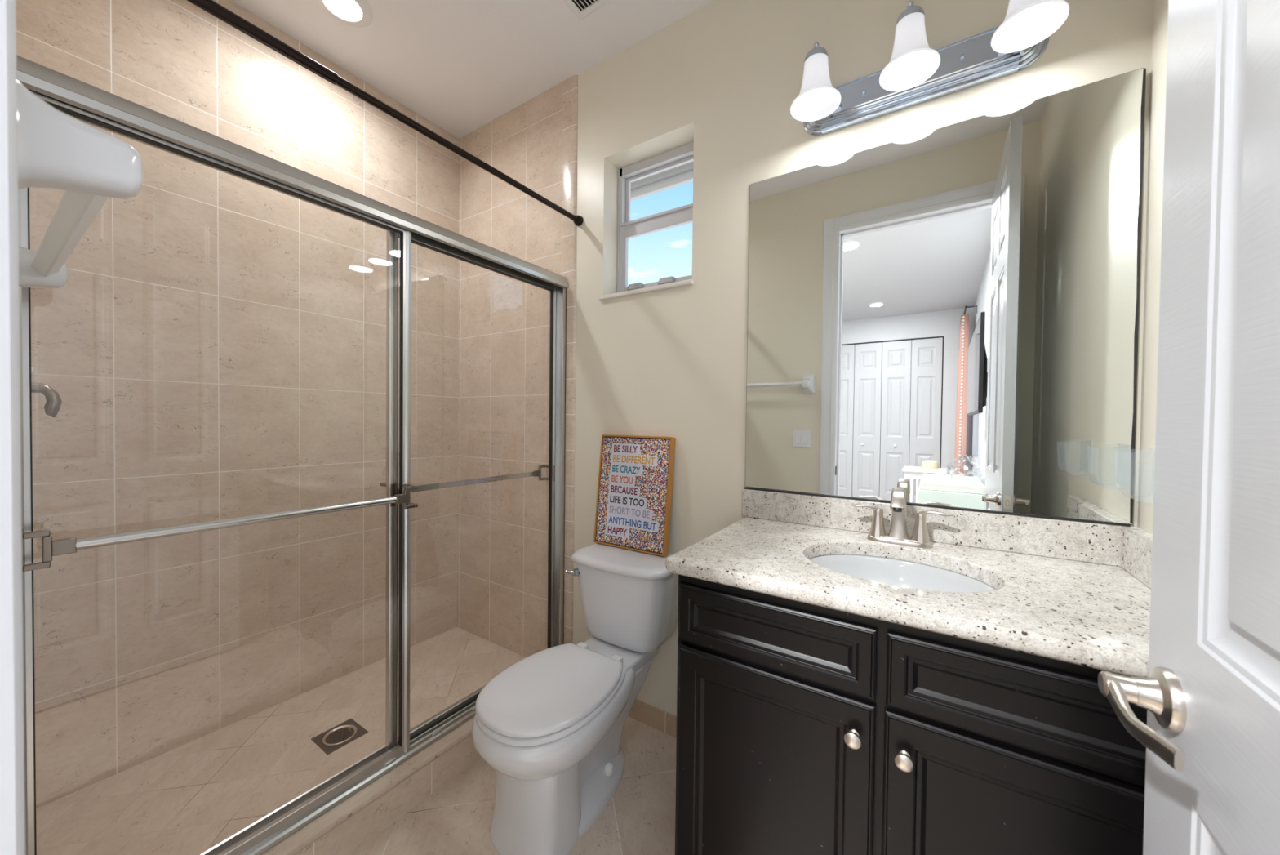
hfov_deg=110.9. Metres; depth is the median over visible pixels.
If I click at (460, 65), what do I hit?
ceiling
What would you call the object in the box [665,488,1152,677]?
countertop
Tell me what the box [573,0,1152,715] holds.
wall
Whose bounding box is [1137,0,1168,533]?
wall
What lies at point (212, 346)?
wall
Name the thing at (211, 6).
shower curtain rod
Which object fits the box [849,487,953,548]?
faucet
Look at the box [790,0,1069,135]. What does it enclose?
vanity light
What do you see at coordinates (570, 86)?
trim
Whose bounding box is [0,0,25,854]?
trim
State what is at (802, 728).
vanity cabinet
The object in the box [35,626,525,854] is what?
floor
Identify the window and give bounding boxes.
[598,141,693,300]
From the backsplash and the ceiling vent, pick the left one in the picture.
the ceiling vent
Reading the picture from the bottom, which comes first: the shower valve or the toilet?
the toilet
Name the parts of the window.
sill, sash, sash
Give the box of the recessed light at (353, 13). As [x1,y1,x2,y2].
[314,0,373,27]
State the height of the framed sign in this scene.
0.459 m
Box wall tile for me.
[456,81,562,657]
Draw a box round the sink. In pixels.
[808,554,995,592]
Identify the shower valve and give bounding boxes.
[31,382,62,417]
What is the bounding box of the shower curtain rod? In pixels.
[186,0,582,226]
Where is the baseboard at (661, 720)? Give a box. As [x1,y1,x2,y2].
[628,698,676,737]
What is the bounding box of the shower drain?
[311,718,368,754]
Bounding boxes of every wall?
[15,0,458,808]
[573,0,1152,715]
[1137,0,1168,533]
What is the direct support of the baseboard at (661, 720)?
attached to the wall at (725, 77)
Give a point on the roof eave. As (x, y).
(681, 175)
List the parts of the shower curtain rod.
rod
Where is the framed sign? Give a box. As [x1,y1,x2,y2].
[593,434,675,556]
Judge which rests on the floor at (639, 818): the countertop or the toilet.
the toilet
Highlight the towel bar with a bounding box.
[16,79,142,288]
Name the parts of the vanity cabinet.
door, drawer, knob, knob, door, drawer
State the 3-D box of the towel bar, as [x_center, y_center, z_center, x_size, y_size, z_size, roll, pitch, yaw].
[-0.804,-0.270,0.588,0.687,0.124,0.096,1,1,33]
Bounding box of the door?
[1097,0,1279,854]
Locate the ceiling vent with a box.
[564,0,609,18]
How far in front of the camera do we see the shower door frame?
1.33 m
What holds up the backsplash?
attached to the wall at (725, 77)
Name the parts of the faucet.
lever, handle, spout, plate, handle, lever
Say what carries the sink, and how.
in the countertop
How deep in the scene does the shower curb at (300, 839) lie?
1.30 m
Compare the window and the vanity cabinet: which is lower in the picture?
the vanity cabinet
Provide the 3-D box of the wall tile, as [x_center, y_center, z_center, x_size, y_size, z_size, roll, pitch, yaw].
[-0.699,-0.233,2.282,0.784,2.756,0.010,1,1,33]
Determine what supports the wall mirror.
attached to the wall at (725, 77)
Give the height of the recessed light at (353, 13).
0.011 m
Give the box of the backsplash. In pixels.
[742,488,1139,566]
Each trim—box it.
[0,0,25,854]
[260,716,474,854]
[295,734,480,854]
[560,74,577,644]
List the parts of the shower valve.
valve stem, lever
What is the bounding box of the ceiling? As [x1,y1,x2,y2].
[231,0,714,138]
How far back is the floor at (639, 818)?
1.39 m
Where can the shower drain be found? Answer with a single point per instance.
(335, 738)
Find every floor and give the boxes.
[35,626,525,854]
[351,715,676,854]
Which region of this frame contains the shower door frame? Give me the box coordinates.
[16,54,568,854]
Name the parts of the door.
lever handle, lever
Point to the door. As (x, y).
(1210, 695)
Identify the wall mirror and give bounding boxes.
[744,67,1146,526]
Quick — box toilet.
[471,542,678,854]
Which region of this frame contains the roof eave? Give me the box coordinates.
[630,160,693,200]
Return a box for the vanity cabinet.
[675,573,1146,854]
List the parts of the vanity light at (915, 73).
lamp shade, lamp shade, bulb, bulb, lamp shade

